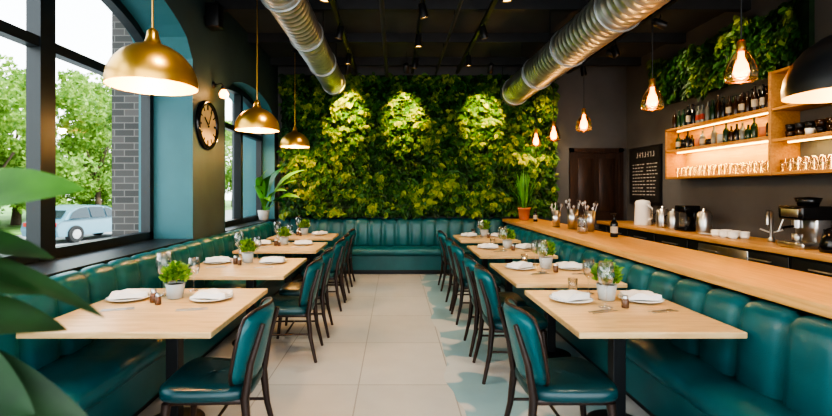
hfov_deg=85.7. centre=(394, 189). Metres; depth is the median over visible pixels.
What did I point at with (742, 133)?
bottles
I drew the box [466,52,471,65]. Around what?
track spotlight
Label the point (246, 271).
dining table
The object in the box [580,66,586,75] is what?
track spotlight
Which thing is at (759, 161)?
glasses
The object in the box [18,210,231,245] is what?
street
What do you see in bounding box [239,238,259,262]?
potted herb
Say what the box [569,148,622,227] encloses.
door
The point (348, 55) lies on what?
track spotlight
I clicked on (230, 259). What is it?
dinner plate
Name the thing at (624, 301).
pepper shaker
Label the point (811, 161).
glasses
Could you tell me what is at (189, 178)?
wall
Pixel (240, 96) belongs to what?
window
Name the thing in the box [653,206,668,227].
steel canister
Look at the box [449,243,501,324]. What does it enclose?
dining chair
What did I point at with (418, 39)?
track spotlight
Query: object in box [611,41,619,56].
track spotlight
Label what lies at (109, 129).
street tree
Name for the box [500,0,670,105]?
ventilation duct
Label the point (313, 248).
dining table
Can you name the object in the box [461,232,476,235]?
folded napkin
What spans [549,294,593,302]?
dinner plate
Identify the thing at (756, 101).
liquor bottles
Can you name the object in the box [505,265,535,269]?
dinner plate
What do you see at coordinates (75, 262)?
windowsill
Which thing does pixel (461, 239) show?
dining table
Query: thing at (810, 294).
countertop
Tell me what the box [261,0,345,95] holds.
ventilation duct
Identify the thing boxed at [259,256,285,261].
folded napkin
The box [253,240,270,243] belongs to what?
folded napkin
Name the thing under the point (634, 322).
dining table
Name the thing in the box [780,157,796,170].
glasses
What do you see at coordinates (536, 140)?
pendant lamp
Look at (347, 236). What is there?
dining chair
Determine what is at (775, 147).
bar shelf
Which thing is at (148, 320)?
dining table
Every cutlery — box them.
[100,307,134,311]
[176,307,207,310]
[588,308,617,313]
[648,309,676,312]
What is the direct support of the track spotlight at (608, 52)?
hanging from the track at (671, 2)
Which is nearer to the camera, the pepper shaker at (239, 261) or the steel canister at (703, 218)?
the pepper shaker at (239, 261)
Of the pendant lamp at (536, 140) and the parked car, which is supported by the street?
the parked car
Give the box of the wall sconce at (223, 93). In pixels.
[212,81,228,98]
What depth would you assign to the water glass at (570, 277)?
3.28 m
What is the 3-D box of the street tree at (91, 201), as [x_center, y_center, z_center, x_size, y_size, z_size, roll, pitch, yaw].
[-20.145,-0.453,29.626,4.412,4.982,4.258,0,0,-10]
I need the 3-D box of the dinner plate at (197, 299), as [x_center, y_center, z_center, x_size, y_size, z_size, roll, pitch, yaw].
[-1.258,0.740,3.081,0.284,0.019,0.284,0,0,0]
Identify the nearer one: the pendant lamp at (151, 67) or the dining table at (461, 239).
the pendant lamp at (151, 67)
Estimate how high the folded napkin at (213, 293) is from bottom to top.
0.055 m
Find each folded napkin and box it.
[107,288,150,299]
[190,288,232,299]
[205,256,229,262]
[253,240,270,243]
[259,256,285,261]
[294,240,311,243]
[312,231,326,233]
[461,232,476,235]
[478,243,497,247]
[507,261,532,268]
[515,243,533,247]
[551,290,590,301]
[556,261,583,267]
[619,289,661,300]
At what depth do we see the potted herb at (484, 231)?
7.19 m
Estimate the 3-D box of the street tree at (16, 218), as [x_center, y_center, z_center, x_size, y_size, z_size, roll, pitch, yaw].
[-21.214,-2.936,25.834,8.515,9.964,8.825,0,0,-19]
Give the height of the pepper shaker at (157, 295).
0.073 m
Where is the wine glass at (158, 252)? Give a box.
[155,252,171,296]
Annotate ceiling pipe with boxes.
[379,0,387,77]
[435,0,462,74]
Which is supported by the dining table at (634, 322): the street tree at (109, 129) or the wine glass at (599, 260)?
the wine glass at (599, 260)
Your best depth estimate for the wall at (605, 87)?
8.60 m
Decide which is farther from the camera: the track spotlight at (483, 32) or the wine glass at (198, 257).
the track spotlight at (483, 32)
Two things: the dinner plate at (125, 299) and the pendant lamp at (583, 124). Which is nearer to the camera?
the dinner plate at (125, 299)
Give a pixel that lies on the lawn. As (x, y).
(5, 218)
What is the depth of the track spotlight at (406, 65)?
7.56 m
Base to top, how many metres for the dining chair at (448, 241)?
0.884 m
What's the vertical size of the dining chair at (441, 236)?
0.884 m
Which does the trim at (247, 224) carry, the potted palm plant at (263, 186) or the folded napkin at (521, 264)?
the potted palm plant at (263, 186)
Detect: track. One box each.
[329,0,356,73]
[411,0,424,73]
[456,0,497,73]
[566,0,678,73]
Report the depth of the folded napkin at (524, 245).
5.70 m
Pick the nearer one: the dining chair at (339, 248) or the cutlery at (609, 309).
the cutlery at (609, 309)
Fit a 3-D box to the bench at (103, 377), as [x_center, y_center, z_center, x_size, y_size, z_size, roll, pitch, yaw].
[-1.914,1.022,4.310,0.640,0.955,7.220,0,0,0]
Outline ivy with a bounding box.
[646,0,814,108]
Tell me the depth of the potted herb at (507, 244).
5.73 m
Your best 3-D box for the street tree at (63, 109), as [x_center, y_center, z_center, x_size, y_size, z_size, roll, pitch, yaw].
[-25.534,-3.329,39.416,9.204,10.754,9.667,0,0,20]
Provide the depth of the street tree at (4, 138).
23.29 m
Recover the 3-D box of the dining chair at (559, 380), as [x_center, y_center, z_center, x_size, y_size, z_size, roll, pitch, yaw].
[0.889,1.061,2.500,0.557,0.884,0.493,0,0,0]
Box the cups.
[699,229,749,238]
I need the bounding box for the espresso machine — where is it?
[777,197,831,248]
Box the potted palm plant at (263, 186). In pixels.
[255,167,302,220]
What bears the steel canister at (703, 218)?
on the counter at (755, 249)
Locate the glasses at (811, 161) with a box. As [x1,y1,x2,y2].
[810,154,830,169]
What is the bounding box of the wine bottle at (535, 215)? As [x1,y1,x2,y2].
[533,208,537,221]
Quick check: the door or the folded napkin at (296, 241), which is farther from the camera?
the door
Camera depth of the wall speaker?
5.21 m
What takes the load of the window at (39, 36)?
in the wall at (189, 178)
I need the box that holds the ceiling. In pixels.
[229,12,723,56]
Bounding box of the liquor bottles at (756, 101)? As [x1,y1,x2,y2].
[672,84,767,127]
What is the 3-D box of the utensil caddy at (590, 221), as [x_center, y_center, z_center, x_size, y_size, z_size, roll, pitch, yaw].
[2.501,0.331,5.752,0.201,0.395,0.199,0,0,20]
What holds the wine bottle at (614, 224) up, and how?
on the countertop at (810, 294)
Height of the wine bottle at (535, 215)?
0.225 m
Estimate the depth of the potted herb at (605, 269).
3.02 m
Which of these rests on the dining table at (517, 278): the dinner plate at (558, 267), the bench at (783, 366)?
the dinner plate at (558, 267)
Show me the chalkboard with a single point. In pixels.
(645, 163)
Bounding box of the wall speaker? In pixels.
[204,2,223,30]
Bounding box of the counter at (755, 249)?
[595,221,831,276]
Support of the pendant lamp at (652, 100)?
hanging from the ceiling
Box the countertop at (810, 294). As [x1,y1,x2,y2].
[502,219,831,320]
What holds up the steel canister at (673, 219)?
on the counter at (755, 249)
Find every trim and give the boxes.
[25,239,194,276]
[225,219,275,231]
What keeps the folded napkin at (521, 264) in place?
on the dinner plate at (533, 267)
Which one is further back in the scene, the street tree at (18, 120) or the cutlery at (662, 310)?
the street tree at (18, 120)
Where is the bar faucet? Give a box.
[760,210,782,241]
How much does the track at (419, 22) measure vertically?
0.105 m
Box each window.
[0,0,153,264]
[225,84,262,226]
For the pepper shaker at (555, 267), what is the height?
0.081 m
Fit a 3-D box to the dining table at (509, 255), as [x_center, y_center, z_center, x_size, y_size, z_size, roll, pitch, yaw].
[1.415,1.125,5.575,0.890,0.750,0.950,0,0,0]
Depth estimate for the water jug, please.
7.35 m
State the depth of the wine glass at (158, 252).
3.17 m
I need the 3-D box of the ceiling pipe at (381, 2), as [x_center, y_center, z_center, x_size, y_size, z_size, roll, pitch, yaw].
[-0.150,-2.166,4.125,0.060,0.188,8.250,0,0,0]
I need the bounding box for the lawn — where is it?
[0,200,231,234]
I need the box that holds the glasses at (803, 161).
[802,157,804,169]
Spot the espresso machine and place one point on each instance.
(809, 219)
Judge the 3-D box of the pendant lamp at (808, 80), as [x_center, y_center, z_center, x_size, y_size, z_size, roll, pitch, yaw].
[2.600,-1.474,2.550,0.615,1.849,0.615,0,0,0]
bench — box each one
[0,221,302,415]
[276,218,503,273]
[488,224,831,415]
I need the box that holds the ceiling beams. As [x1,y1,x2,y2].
[215,0,750,65]
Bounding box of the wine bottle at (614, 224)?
[610,215,617,236]
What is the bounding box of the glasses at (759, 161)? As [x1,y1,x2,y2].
[757,161,766,171]
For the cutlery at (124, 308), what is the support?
on the dining table at (148, 320)
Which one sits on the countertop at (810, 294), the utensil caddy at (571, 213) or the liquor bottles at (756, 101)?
the utensil caddy at (571, 213)
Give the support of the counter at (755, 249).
on the floor
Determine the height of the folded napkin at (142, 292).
0.055 m
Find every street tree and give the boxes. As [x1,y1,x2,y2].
[0,54,111,224]
[0,69,25,147]
[0,69,98,213]
[0,138,25,213]
[1,138,71,213]
[56,68,111,204]
[56,88,111,202]
[56,90,111,204]
[56,150,111,207]
[80,107,111,181]
[225,121,231,206]
[225,140,231,184]
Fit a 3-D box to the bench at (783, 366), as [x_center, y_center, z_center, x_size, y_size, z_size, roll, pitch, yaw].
[1.810,1.049,4.310,0.470,0.901,7.220,0,0,0]
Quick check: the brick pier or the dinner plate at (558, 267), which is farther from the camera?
the brick pier
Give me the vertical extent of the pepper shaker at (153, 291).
0.089 m
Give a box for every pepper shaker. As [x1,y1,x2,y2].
[150,289,157,302]
[155,293,160,304]
[233,255,237,264]
[237,258,241,264]
[553,263,557,272]
[621,295,628,308]
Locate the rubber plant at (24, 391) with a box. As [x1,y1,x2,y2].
[0,168,104,415]
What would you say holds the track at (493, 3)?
attached to the ceiling
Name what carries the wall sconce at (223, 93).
attached to the wall at (189, 178)
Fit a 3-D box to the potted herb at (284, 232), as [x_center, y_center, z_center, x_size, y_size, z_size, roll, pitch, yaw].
[-1.519,0.622,6.176,0.195,0.253,0.208,0,0,32]
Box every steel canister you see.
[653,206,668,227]
[665,209,679,228]
[692,208,711,232]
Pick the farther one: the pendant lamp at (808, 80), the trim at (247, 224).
the trim at (247, 224)
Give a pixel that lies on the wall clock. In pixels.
(206, 117)
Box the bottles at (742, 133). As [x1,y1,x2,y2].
[676,117,767,148]
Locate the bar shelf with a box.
[665,66,831,178]
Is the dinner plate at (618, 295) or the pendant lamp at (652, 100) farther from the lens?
the pendant lamp at (652, 100)
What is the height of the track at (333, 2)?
0.105 m
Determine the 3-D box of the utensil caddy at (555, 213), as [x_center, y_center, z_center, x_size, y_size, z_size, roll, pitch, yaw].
[2.302,0.351,6.401,0.179,0.356,0.181,0,0,-35]
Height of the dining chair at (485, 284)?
0.884 m
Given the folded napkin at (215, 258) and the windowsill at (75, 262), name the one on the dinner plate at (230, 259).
the folded napkin at (215, 258)
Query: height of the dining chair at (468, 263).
0.884 m
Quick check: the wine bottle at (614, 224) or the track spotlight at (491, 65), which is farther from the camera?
the track spotlight at (491, 65)
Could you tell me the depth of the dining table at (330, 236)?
7.08 m
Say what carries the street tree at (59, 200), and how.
on the lawn
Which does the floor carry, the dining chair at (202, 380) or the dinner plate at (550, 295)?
the dining chair at (202, 380)
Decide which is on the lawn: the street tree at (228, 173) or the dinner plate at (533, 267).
the street tree at (228, 173)
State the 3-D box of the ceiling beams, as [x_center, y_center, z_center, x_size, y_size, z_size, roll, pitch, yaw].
[1.100,-2.330,4.395,6.700,0.140,7.590,0,0,0]
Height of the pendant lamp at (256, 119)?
1.709 m
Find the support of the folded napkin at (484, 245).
on the dinner plate
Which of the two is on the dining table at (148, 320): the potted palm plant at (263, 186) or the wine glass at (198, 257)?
the wine glass at (198, 257)
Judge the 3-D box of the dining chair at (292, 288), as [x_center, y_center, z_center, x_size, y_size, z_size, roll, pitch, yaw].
[-0.929,1.061,4.752,0.557,0.884,0.493,0,0,-3]
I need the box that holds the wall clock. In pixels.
[195,100,218,149]
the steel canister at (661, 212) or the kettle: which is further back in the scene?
the steel canister at (661, 212)
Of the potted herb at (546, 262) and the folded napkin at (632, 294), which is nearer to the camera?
the folded napkin at (632, 294)
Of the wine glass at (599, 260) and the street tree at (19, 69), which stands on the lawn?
the street tree at (19, 69)
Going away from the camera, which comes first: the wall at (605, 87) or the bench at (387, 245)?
the bench at (387, 245)
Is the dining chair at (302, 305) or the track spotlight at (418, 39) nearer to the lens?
the dining chair at (302, 305)
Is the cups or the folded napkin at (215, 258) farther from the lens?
the cups
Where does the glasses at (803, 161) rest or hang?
on the bar shelf
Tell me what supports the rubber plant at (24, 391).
on the floor
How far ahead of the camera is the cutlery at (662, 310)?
2.77 m
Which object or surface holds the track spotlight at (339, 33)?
hanging from the track at (333, 2)
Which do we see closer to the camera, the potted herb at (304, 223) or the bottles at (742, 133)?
the bottles at (742, 133)
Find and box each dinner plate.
[105,294,149,301]
[189,294,233,301]
[203,259,231,263]
[258,260,286,263]
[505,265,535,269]
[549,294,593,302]
[558,267,585,269]
[617,294,664,302]
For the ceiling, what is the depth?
6.66 m
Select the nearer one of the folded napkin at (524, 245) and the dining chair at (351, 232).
the folded napkin at (524, 245)
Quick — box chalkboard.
[629,144,662,205]
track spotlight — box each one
[335,23,343,39]
[345,50,351,64]
[345,64,350,73]
[403,58,408,73]
[411,56,418,68]
[415,31,421,47]
[418,0,427,18]
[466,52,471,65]
[479,23,488,39]
[487,49,493,73]
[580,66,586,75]
[605,49,616,58]
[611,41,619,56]
[651,11,667,29]
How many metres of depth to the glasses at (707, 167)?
5.95 m
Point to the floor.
(395, 346)
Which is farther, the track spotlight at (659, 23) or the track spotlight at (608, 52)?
the track spotlight at (608, 52)
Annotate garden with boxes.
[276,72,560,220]
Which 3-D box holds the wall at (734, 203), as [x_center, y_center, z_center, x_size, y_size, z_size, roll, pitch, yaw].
[4.550,-0.450,3.550,0.200,3.900,10.100,0,0,0]
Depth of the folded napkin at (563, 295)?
3.00 m
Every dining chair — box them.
[159,297,279,415]
[258,256,324,362]
[276,247,334,338]
[301,238,346,311]
[312,234,350,299]
[320,229,355,286]
[437,230,474,290]
[444,238,489,310]
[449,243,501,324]
[462,254,525,356]
[471,264,547,384]
[498,297,617,415]
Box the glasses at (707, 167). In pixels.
[675,162,752,175]
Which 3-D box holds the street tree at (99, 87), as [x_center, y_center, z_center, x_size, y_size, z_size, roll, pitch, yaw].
[-23.277,-3.380,34.126,9.126,10.856,7.720,0,0,42]
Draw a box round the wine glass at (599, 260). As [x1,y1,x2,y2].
[597,260,614,308]
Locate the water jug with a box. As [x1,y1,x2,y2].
[634,197,652,224]
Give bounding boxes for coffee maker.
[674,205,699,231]
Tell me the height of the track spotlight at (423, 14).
0.206 m
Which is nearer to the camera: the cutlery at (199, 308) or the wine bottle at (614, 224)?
the cutlery at (199, 308)
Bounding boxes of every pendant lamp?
[103,0,197,95]
[234,0,279,132]
[280,49,309,147]
[530,129,541,146]
[547,81,559,140]
[576,62,591,131]
[641,14,663,111]
[724,0,758,84]
[781,35,831,103]
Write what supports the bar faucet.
on the counter at (755, 249)
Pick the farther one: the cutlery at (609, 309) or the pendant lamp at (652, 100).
the pendant lamp at (652, 100)
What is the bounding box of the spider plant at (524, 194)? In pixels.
[510,169,539,219]
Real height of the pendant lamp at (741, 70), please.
1.609 m
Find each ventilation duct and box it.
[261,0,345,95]
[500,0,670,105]
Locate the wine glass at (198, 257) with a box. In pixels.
[188,257,199,290]
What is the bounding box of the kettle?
[818,227,831,253]
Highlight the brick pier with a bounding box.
[112,13,138,236]
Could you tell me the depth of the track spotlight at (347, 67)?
7.57 m
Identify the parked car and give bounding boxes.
[20,204,111,242]
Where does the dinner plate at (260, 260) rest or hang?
on the dining table at (246, 271)
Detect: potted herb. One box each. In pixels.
[158,260,193,299]
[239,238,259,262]
[276,226,291,244]
[298,219,310,234]
[478,220,491,236]
[499,228,515,248]
[533,240,556,268]
[590,258,624,300]
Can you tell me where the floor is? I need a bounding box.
[137,274,649,415]
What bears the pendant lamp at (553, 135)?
hanging from the ceiling
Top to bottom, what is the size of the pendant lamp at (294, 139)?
1.659 m
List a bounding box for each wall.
[120,0,277,239]
[232,66,626,230]
[627,0,831,239]
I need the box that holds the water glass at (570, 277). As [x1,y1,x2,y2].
[568,277,577,289]
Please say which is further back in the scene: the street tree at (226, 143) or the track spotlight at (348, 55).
the street tree at (226, 143)
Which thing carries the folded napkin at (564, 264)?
on the dinner plate at (558, 267)
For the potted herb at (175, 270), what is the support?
on the dining table at (148, 320)
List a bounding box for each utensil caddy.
[549,202,562,226]
[565,198,580,228]
[581,201,597,231]
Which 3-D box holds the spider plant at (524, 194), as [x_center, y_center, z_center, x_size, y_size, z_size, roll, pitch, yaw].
[2.276,0.070,7.841,0.572,0.919,0.484,0,0,-27]
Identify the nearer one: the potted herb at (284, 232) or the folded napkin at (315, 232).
the potted herb at (284, 232)
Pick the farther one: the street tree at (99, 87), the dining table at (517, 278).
the street tree at (99, 87)
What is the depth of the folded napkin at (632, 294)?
2.98 m
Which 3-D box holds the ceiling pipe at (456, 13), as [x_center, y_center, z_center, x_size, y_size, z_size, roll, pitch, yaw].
[0.750,-2.190,4.125,0.044,0.141,8.250,0,0,0]
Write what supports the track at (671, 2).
attached to the ceiling
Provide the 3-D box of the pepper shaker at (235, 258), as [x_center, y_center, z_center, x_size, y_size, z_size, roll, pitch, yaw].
[-1.610,0.704,4.524,0.048,0.089,0.047,0,0,0]
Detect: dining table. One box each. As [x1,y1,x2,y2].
[16,288,267,415]
[177,258,306,345]
[232,242,327,282]
[266,233,338,281]
[453,235,520,268]
[467,246,557,291]
[490,263,626,357]
[525,290,746,415]
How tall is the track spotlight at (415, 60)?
0.207 m

